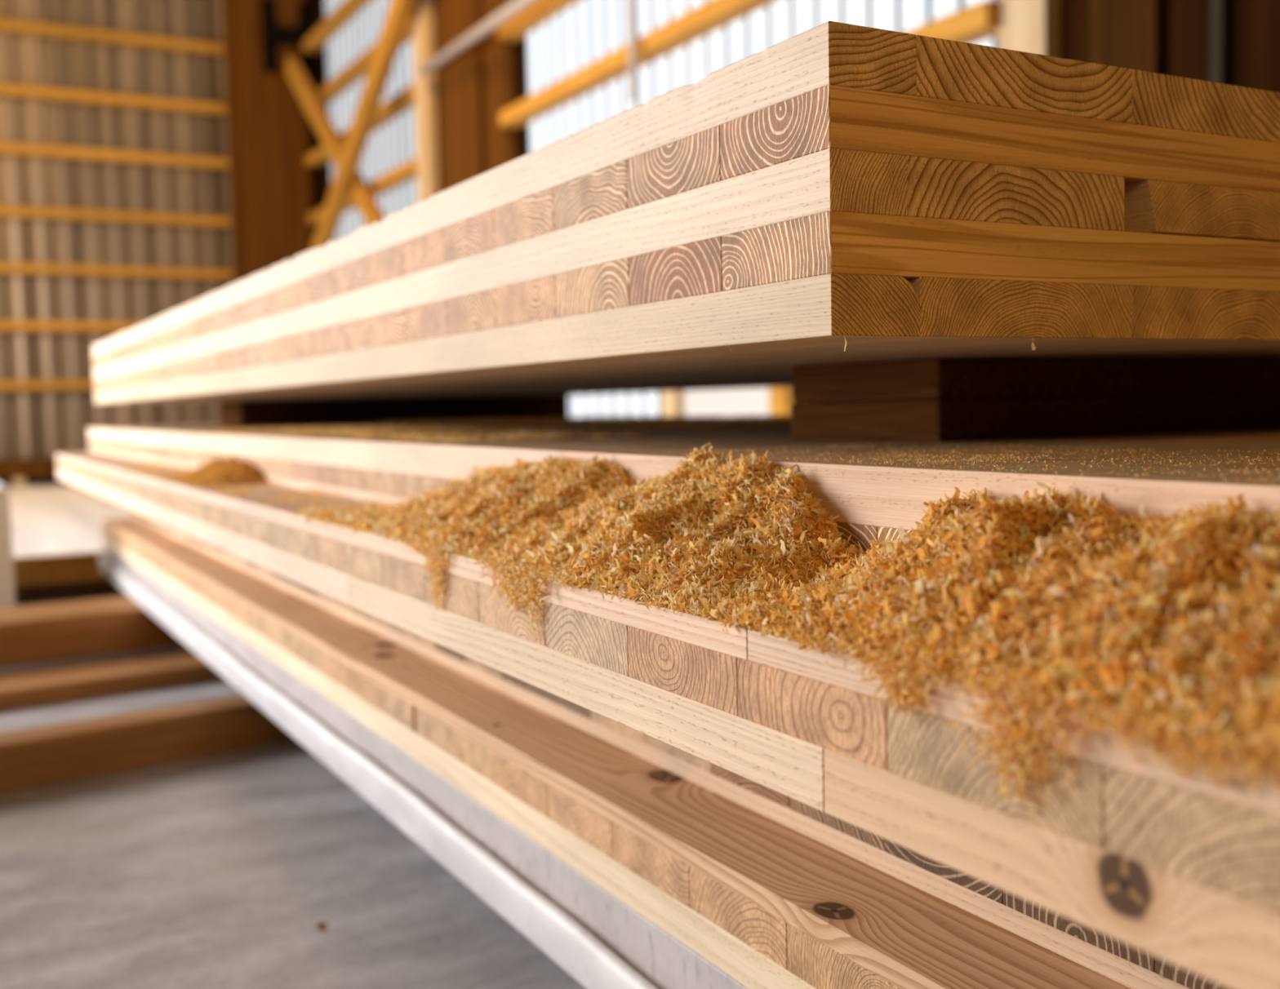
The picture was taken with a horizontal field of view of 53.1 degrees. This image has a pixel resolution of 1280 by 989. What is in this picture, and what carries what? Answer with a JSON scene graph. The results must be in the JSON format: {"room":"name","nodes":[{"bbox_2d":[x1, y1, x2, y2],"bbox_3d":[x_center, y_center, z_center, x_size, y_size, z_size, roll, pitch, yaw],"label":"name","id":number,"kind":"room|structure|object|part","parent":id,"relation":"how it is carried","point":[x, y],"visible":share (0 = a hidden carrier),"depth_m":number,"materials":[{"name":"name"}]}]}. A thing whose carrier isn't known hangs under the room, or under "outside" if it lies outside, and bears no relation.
{"room":"timber workshop","nodes":[
{"label":"timber workshop","id":0,"kind":"room"},
{"bbox_2d":[0,0,233,485],"bbox_3d":[-6.925,-3.365,11.503,8.510,6.680,0.026,-3,5,-29],"label":"wall","id":1,"kind":"structure","parent":0,"point":[34,424],"depth_m":12.45,"materials":[{"name":"metal"}]},
{"bbox_2d":[0,380,93,390],"bbox_3d":[-7.041,-0.966,11.495,8.050,0.090,0.100,-3,5,-29],"label":"wall girt","id":2,"kind":"object","parent":1,"relation":"attached to","point":[4,384],"depth_m":12.21,"materials":[{"name":"brown wood"}]},
{"bbox_2d":[0,320,144,332],"bbox_3d":[-7.053,-1.524,11.456,8.050,0.090,0.100,-3,5,-29],"label":"wall girt","id":3,"kind":"object","parent":1,"relation":"attached to","point":[7,326],"depth_m":12.27,"materials":[{"name":"brown wood"}]},
{"bbox_2d":[0,18,224,56],"bbox_3d":[-7.110,-4.297,11.263,8.050,0.090,0.100,-3,5,-29],"label":"wall girt","id":4,"kind":"object","parent":1,"relation":"attached to","point":[6,25],"depth_m":12.33,"materials":[{"name":"brown wood"}]},
{"bbox_2d":[0,83,226,115],"bbox_3d":[-7.098,-3.708,11.304,8.050,0.090,0.100,-3,5,-29],"label":"wall girt","id":5,"kind":"object","parent":1,"relation":"attached to","point":[8,90],"depth_m":12.36,"materials":[{"name":"brown wood"}]},
{"bbox_2d":[0,142,228,169],"bbox_3d":[-7.087,-3.170,11.341,8.050,0.090,0.100,-3,5,-29],"label":"wall girt","id":6,"kind":"object","parent":1,"relation":"attached to","point":[13,148],"depth_m":12.39,"materials":[{"name":"brown wood"}]},
{"bbox_2d":[0,204,231,227],"bbox_3d":[-7.075,-2.591,11.382,8.050,0.090,0.100,-3,5,-29],"label":"wall girt","id":7,"kind":"object","parent":1,"relation":"attached to","point":[5,211],"depth_m":12.43,"materials":[{"name":"brown wood"}]},
{"bbox_2d":[0,262,233,279],"bbox_3d":[-7.064,-2.063,11.418,8.050,0.090,0.100,-3,5,-29],"label":"wall girt","id":8,"kind":"object","parent":1,"relation":"attached to","point":[5,268],"depth_m":12.45,"materials":[{"name":"brown wood"}]},
{"bbox_2d":[0,483,585,988],"bbox_3d":[-2.966,0.486,3.861,9.610,0.100,18.400,-3,5,-29],"label":"floor","id":9,"kind":"structure","parent":0,"point":[221,870],"depth_m":1.75,"materials":[{"name":"concrete"}]},
{"bbox_2d":[0,482,15,608],"bbox_3d":[-2.104,0.202,3.764,0.450,0.446,0.500,-3,5,-29],"label":"block","id":10,"kind":"object","parent":9,"relation":"on","point":[7,594],"visible":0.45,"depth_m":3.64,"materials":[{"name":"white wood"}]},
{"bbox_2d":[12,477,25,486],"bbox_3d":[-5.871,-0.120,12.107,0.100,0.080,0.190,-3,5,-29],"label":"block","id":11,"kind":"object","parent":9,"relation":"on","point":[15,482],"visible":0.81,"depth_m":12.03,"materials":[{"name":"brown wood"}]},
{"bbox_2d":[14,579,121,599],"bbox_3d":[-2.507,0.340,4.452,3.600,0.090,0.100,-3,5,-29],"label":"dunnage timber","id":12,"kind":"object","parent":9,"relation":"on","point":[102,585],"visible":0.02,"depth_m":4.63,"materials":[{"name":"brown wood"}]},
{"bbox_2d":[8,485,129,586],"bbox_3d":[-3.812,0.175,5.876,3.120,0.095,4.630,-3,5,-29],"label":"panel","id":13,"kind":"object","parent":12,"relation":"on","point":[57,534],"visible":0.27,"depth_m":5.07,"materials":[{"name":"brown wood"}]},
{"bbox_2d":[0,595,186,668],"bbox_3d":[-1.596,0.357,3.214,2.200,0.110,0.280,-4,5,-35],"label":"dunnage timber","id":14,"kind":"object","parent":9,"relation":"on","point":[42,633],"visible":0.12,"depth_m":3.21,"materials":[{"name":"brown wood"}]},
{"bbox_2d":[97,544,748,988],"bbox_3d":[-0.038,0.277,2.457,1.378,0.090,4.360,-3,5,-29],"label":"panel","id":15,"kind":"object","parent":14,"relation":"on","point":[600,941],"visible":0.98,"depth_m":1.33,"materials":[{"name":"white metal"}]},
{"bbox_2d":[102,517,1130,988],"bbox_3d":[-0.026,0.191,2.464,1.380,0.078,4.370,-3,5,-29],"label":"panel","id":16,"kind":"object","parent":15,"relation":"on","point":[771,905],"visible":0.36,"depth_m":1.04,"materials":[{"name":"brown wood"}]},
{"bbox_2d":[128,509,1228,988],"bbox_3d":[-0.001,0.084,2.501,1.300,0.130,4.420,-3,5,-29],"label":"panel","id":17,"kind":"object","parent":16,"relation":"on","point":[1129,966],"visible":0.1,"depth_m":0.94,"materials":[{"name":"beige wood"}]},
{"bbox_2d":[55,452,1279,988],"bbox_3d":[-0.149,-0.014,2.452,1.400,0.078,4.490,-3,5,-29],"label":"panel","id":18,"kind":"object","parent":17,"relation":"on","point":[1184,874],"visible":0.34,"depth_m":0.58,"materials":[{"name":"beige wood"}]},
{"bbox_2d":[154,454,269,487],"bbox_3d":[-0.758,-0.046,2.242,0.112,0.044,0.485,-3,5,-29],"label":"heap","id":19,"kind":"object","parent":18,"relation":"on","point":[220,472],"visible":1,"depth_m":2.13,"materials":[{"name":"orange wood"}]},
{"bbox_2d":[108,462,404,513],"bbox_3d":[-0.743,-0.030,2.205,0.118,0.012,1.802,-3,5,-29],"label":"sawdust","id":20,"kind":"object","parent":18,"relation":"on","point":[142,466],"visible":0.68,"depth_m":1.81},
{"bbox_2d":[295,453,635,611],"bbox_3d":[-0.192,0.021,1.211,0.146,0.126,0.573,-3,5,-29],"label":"heap","id":21,"kind":"object","parent":18,"relation":"on","point":[491,510],"visible":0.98,"depth_m":1.05,"materials":[{"name":"orange wood"}]},
{"bbox_2d":[464,442,866,648],"bbox_3d":[0.002,0.035,0.861,0.140,0.138,0.325,-3,5,-29],"label":"heap","id":22,"kind":"object","parent":18,"relation":"on","point":[712,527],"visible":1,"depth_m":0.81,"materials":[{"name":"orange wood"}]},
{"bbox_2d":[87,417,1279,555],"bbox_3d":[-0.104,-0.104,2.615,1.400,0.076,4.740,-3,5,-29],"label":"panel","id":23,"kind":"object","parent":18,"relation":"on","point":[871,501],"visible":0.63,"depth_m":1.03,"materials":[{"name":"beige wood"}]},
{"bbox_2d":[219,407,568,426],"bbox_3d":[-0.751,-0.244,4.001,1.030,0.038,0.300,-3,5,-29],"label":"board","id":24,"kind":"object","parent":23,"relation":"on","point":[252,420],"visible":0.83,"depth_m":3.82,"materials":[{"name":"brown wood"}]},
{"bbox_2d":[219,395,568,413],"bbox_3d":[-0.751,-0.282,3.997,1.030,0.038,0.297,-3,5,-29],"label":"board","id":25,"kind":"object","parent":24,"relation":"on","point":[242,406],"visible":0.96,"depth_m":3.83,"materials":[{"name":"brown wood"}]},
{"bbox_2d":[92,21,1279,404],"bbox_3d":[-0.159,-0.305,2.631,1.400,0.175,3.600,-3,5,-29],"label":"panel","id":26,"kind":"object","parent":25,"relation":"on","point":[901,196],"visible":1,"depth_m":0.86,"materials":[{"name":"beige wood"}]},
{"bbox_2d":[844,335,846,351],"bbox_3d":[0.117,-0.087,0.733,0.002,0.010,0.002,-3,5,-29],"label":"wood splinter","id":27,"kind":"object","parent":26,"relation":"hanging from","point":[844,335],"visible":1,"depth_m":0.73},
{"bbox_2d":[1031,337,1035,350],"bbox_3d":[0.248,-0.095,0.805,0.003,0.009,0.006,0,4,21],"label":"wood splinter","id":28,"kind":"object","parent":26,"relation":"hanging from","point":[1033,347],"visible":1,"depth_m":0.81,"materials":[{"name":"beige wood"}]},
{"bbox_2d":[196,423,641,443],"bbox_3d":[-0.480,-0.110,2.146,0.255,0.016,1.553,-3,5,-29],"label":"sawdust","id":29,"kind":"object","parent":23,"relation":"on","point":[359,431],"visible":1,"depth_m":1.78},
{"bbox_2d":[363,413,791,428],"bbox_3d":[0.033,-0.172,2.918,0.807,0.012,1.905,-3,5,-29],"label":"sawdust","id":30,"kind":"object","parent":23,"relation":"on","point":[606,420],"visible":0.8,"depth_m":2.77},
{"bbox_2d":[644,441,1279,484],"bbox_3d":[0.317,-0.019,0.705,0.268,0.002,0.851,-3,5,-29],"label":"sawdust","id":31,"kind":"object","parent":23,"relation":"on","point":[868,443],"visible":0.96,"depth_m":0.80},
{"bbox_2d":[791,392,1279,441],"bbox_3d":[0.676,-0.099,1.504,1.060,0.038,0.226,-3,5,-29],"label":"board","id":32,"kind":"object","parent":23,"relation":"on","point":[985,419],"visible":0.96,"depth_m":1.25,"materials":[{"name":"brown wood"}]},
{"bbox_2d":[792,357,1279,402],"bbox_3d":[0.676,-0.137,1.500,1.060,0.038,0.223,-3,5,-29],"label":"board","id":33,"kind":"object","parent":32,"relation":"on","point":[935,378],"visible":1,"depth_m":1.24,"materials":[{"name":"brown wood"}]},
{"bbox_2d":[687,482,1279,818],"bbox_3d":[0.184,0.057,0.535,0.141,0.123,0.451,-3,5,-29],"label":"heap","id":34,"kind":"object","parent":18,"relation":"on","point":[1170,625],"visible":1,"depth_m":0.50,"materials":[{"name":"orange wood"}]},
{"bbox_2d":[0,650,223,710],"bbox_3d":[-1.480,0.452,2.909,2.100,0.040,0.220,-4,5,-36],"label":"wooden beam","id":35,"kind":"structure","parent":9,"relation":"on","point":[18,690],"depth_m":3.00,"materials":[{"name":"brown wood"}]},
{"bbox_2d":[0,694,294,793],"bbox_3d":[-1.172,0.472,2.193,1.950,0.086,0.096,-4,5,-38],"label":"dunnage timber","id":36,"kind":"object","parent":9,"relation":"on","point":[41,756],"visible":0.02,"depth_m":2.33,"materials":[{"name":"brown wood"}]},
{"bbox_2d":[222,0,314,413],"bbox_3d":[-3.741,-3.490,12.946,0.780,6.600,0.240,-3,5,-29],"label":"column","id":37,"kind":"structure","parent":9,"relation":"on","point":[268,127],"depth_m":12.82,"materials":[{"name":"brown wood"}]},
{"bbox_2d":[260,0,317,73],"bbox_3d":[-3.490,-4.581,12.842,0.570,0.720,0.065,-3,5,-29],"label":"bracket","id":38,"kind":"object","parent":37,"relation":"attached to","point":[273,34],"visible":0.69,"depth_m":12.78,"materials":[{"name":"black"}]},
{"bbox_3d":[-3.686,-4.571,12.751,0.140,0.720,0.035,-3,5,-29],"label":"plate","id":39,"kind":"part","parent":38,"relation":"part of","materials":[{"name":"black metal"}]},
{"bbox_3d":[-3.337,-4.631,12.942,0.200,0.640,0.035,-3,5,-29],"label":"plate","id":40,"kind":"part","parent":38,"relation":"part of","materials":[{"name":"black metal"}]},
{"bbox_2d":[285,57,385,225],"bbox_3d":[-2.620,-2.926,11.420,0.100,2.733,3.627,-3,5,-29],"label":"diagonal brace","id":41,"kind":"object","parent":37,"relation":"attached to","point":[361,193],"visible":0.44,"depth_m":11.77,"materials":[{"name":"brown wood"}]},
{"bbox_2d":[302,0,372,53],"bbox_3d":[-2.613,-4.434,11.629,0.140,0.100,3.700,-3,5,-29],"label":"wall girt","id":42,"kind":"object","parent":37,"relation":"attached to","point":[347,10],"depth_m":12.07,"materials":[{"name":"brown wood"}]},
{"bbox_2d":[303,13,412,112],"bbox_3d":[-2.601,-3.846,11.670,0.140,0.100,3.700,-3,5,-29],"label":"wall girt","id":43,"kind":"object","parent":37,"relation":"attached to","point":[358,68],"depth_m":11.65,"materials":[{"name":"brown wood"}]},
{"bbox_2d":[305,82,414,171],"bbox_3d":[-2.590,-3.307,11.707,0.140,0.100,3.700,-3,5,-29],"label":"wall girt","id":44,"kind":"object","parent":37,"relation":"attached to","point":[402,102],"depth_m":10.87,"materials":[{"name":"brown wood"}]},
{"bbox_2d":[307,156,417,228],"bbox_3d":[-2.578,-2.729,11.748,0.140,0.100,3.700,-3,5,-29],"label":"wall girt","id":45,"kind":"object","parent":37,"relation":"attached to","point":[406,172],"depth_m":10.92,"materials":[{"name":"brown wood"}]},
{"bbox_2d":[311,0,415,249],"bbox_3d":[-2.482,-2.827,10.935,0.100,2.901,4.502,-3,5,-29],"label":"diagonal brace","id":46,"kind":"object","parent":37,"relation":"attached to","point":[399,11],"visible":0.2,"depth_m":10.42,"materials":[{"name":"brown wood"}]},
{"bbox_2d":[315,921,327,931],"bbox_3d":[-0.395,0.535,1.589,0.014,0.012,0.008,-2,4,-12],"label":"chip","id":47,"kind":"object","parent":9,"relation":"on","point":[322,926],"visible":1,"depth_m":1.59,"materials":[{"name":"brown wood"}]},
{"bbox_2d":[411,0,439,201],"bbox_3d":[-1.636,-3.347,9.697,0.090,6.680,0.250,-3,5,-29],"label":"timber post","id":48,"kind":"object","parent":9,"relation":"on","point":[422,13],"visible":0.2,"depth_m":9.64,"materials":[{"name":"brown wood"}]},
{"bbox_2d":[436,0,516,191],"bbox_3d":[-1.188,-3.279,9.161,0.145,6.600,1.090,-3,5,-29],"label":"column","id":49,"kind":"structure","parent":9,"relation":"on","point":[477,83],"depth_m":9.04,"materials":[{"name":"brown wood"}]},
{"bbox_2d":[418,0,535,75],"bbox_3d":[-0.939,-3.066,8.297,0.070,0.070,2.720,-3,5,-29],"label":"conduit pipe","id":50,"kind":"object","parent":49,"relation":"attached to","point":[515,6],"visible":1,"depth_m":8.53,"materials":[{"name":"grey"}]},
{"bbox_2d":[497,0,580,41],"bbox_3d":[0.207,-3.016,6.704,0.140,0.100,4.580,-3,5,-29],"label":"wall girt","id":51,"kind":"object","parent":49,"relation":"attached to","point":[538,12],"depth_m":8.27,"materials":[{"name":"brown wood"}]},
{"bbox_2d":[627,0,637,102],"bbox_3d":[-0.050,-2.885,6.923,0.044,1.500,0.044,-3,5,-29],"label":"rod","id":52,"kind":"object","parent":51,"relation":"attached to","point":[631,3],"visible":1,"depth_m":6.94,"materials":[{"name":"grey metal"}]},
{"bbox_2d":[499,0,778,128],"bbox_3d":[0.219,-2.437,6.744,0.140,0.100,4.580,-3,5,-29],"label":"wall girt","id":53,"kind":"object","parent":49,"relation":"attached to","point":[709,16],"depth_m":7.12,"materials":[{"name":"brown wood"}]},
{"bbox_2d":[903,0,999,44],"bbox_3d":[0.230,-1.909,6.781,0.140,0.100,4.580,-3,5,-29],"label":"wall girt","id":54,"kind":"object","parent":49,"relation":"attached to","point":[979,22],"depth_m":4.87,"materials":[{"name":"brown wood"}]},
{"bbox_2d":[661,391,684,417],"bbox_3d":[0.188,-0.390,7.007,0.080,1.080,0.140,-3,5,-29],"label":"stud","id":55,"kind":"object","parent":9,"relation":"on","point":[673,403],"visible":0.02,"depth_m":6.95,"materials":[{"name":"brown wood"}]},
{"bbox_2d":[684,387,769,417],"bbox_3d":[0.452,-0.374,6.564,0.030,1.100,0.810,-3,5,-29],"label":"board","id":56,"kind":"object","parent":9,"relation":"on","point":[739,402],"visible":0.02,"depth_m":6.53,"materials":[{"name":"white"}]},
{"bbox_2d":[768,386,795,417],"bbox_3d":[0.688,-0.347,6.112,0.080,1.100,0.130,-3,5,-29],"label":"stud","id":57,"kind":"object","parent":9,"relation":"on","point":[781,399],"visible":0.02,"depth_m":6.06,"materials":[{"name":"brown wood"}]},
{"bbox_2d":[998,0,1060,57],"bbox_3d":[1.410,-3.056,4.626,0.100,6.680,0.230,-3,5,-29],"label":"timber post","id":58,"kind":"object","parent":9,"relation":"on","point":[1030,26],"visible":0.02,"depth_m":4.65,"materials":[{"name":"brown wood"}]},
{"bbox_2d":[305,0,331,237],"bbox_3d":[-3.342,-3.560,13.251,0.060,6.680,0.850,-3,5,-29],"label":"wall","id":59,"kind":"structure","parent":0,"point":[321,176],"depth_m":12.98,"materials":[{"name":"brown wood"}]},
{"bbox_2d":[433,0,528,192],"bbox_3d":[-1.210,-3.338,9.437,0.060,6.680,1.700,-3,5,-29],"label":"wall pier","id":60,"kind":"object","parent":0,"point":[520,46],"depth_m":8.76,"materials":[{"name":"brown wood"}]},
{"bbox_2d":[324,0,417,240],"bbox_3d":[-2.348,-3.462,11.547,0.034,6.680,3.100,-3,5,-29],"label":"window","id":61,"kind":"structure","parent":60,"relation":"attached to","point":[392,145],"depth_m":11.61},
{"bbox_2d":[1060,0,1279,92],"bbox_3d":[2.883,-2.911,2.114,0.060,6.680,6.000,-3,5,-29],"label":"wall","id":62,"kind":"structure","parent":0,"point":[1255,24],"depth_m":4.13,"materials":[{"name":"brown wood"}]},
{"bbox_2d":[525,0,998,417],"bbox_3d":[0.344,-3.181,6.732,0.033,6.680,4.554,-3,5,-29],"label":"window","id":63,"kind":"structure","parent":62,"relation":"in","point":[587,31],"depth_m":7.37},
{"bbox_2d":[1089,0,1164,74],"bbox_3d":[1.624,-3.034,4.254,0.050,6.680,0.270,-3,5,-29],"label":"wooden post","id":64,"kind":"object","parent":62,"relation":"attached to","point":[1125,33],"visible":0.02,"depth_m":4.32,"materials":[{"name":"brown wood"}]},
{"bbox_2d":[1209,0,1231,84],"bbox_3d":[1.802,-3.016,3.936,0.050,6.680,0.040,-3,5,-29],"label":"batten","id":65,"kind":"object","parent":62,"relation":"attached to","point":[1220,10],"visible":0.02,"depth_m":4.03,"materials":[{"name":"brown"}]},
{"bbox_3d":[-8.752,0.051,10.506,0.100,0.080,0.190,-3,5,-29],"label":"block","id":66,"kind":"object","parent":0,"visible":0},
{"bbox_2d":[0,457,57,479],"bbox_3d":[-7.360,-0.162,11.278,7.200,0.180,0.200,-3,5,-29],"label":"beam","id":67,"kind":"structure","parent":66,"relation":"on","point":[21,468],"depth_m":12.05,"materials":[{"name":"brown wood"}]}
]}

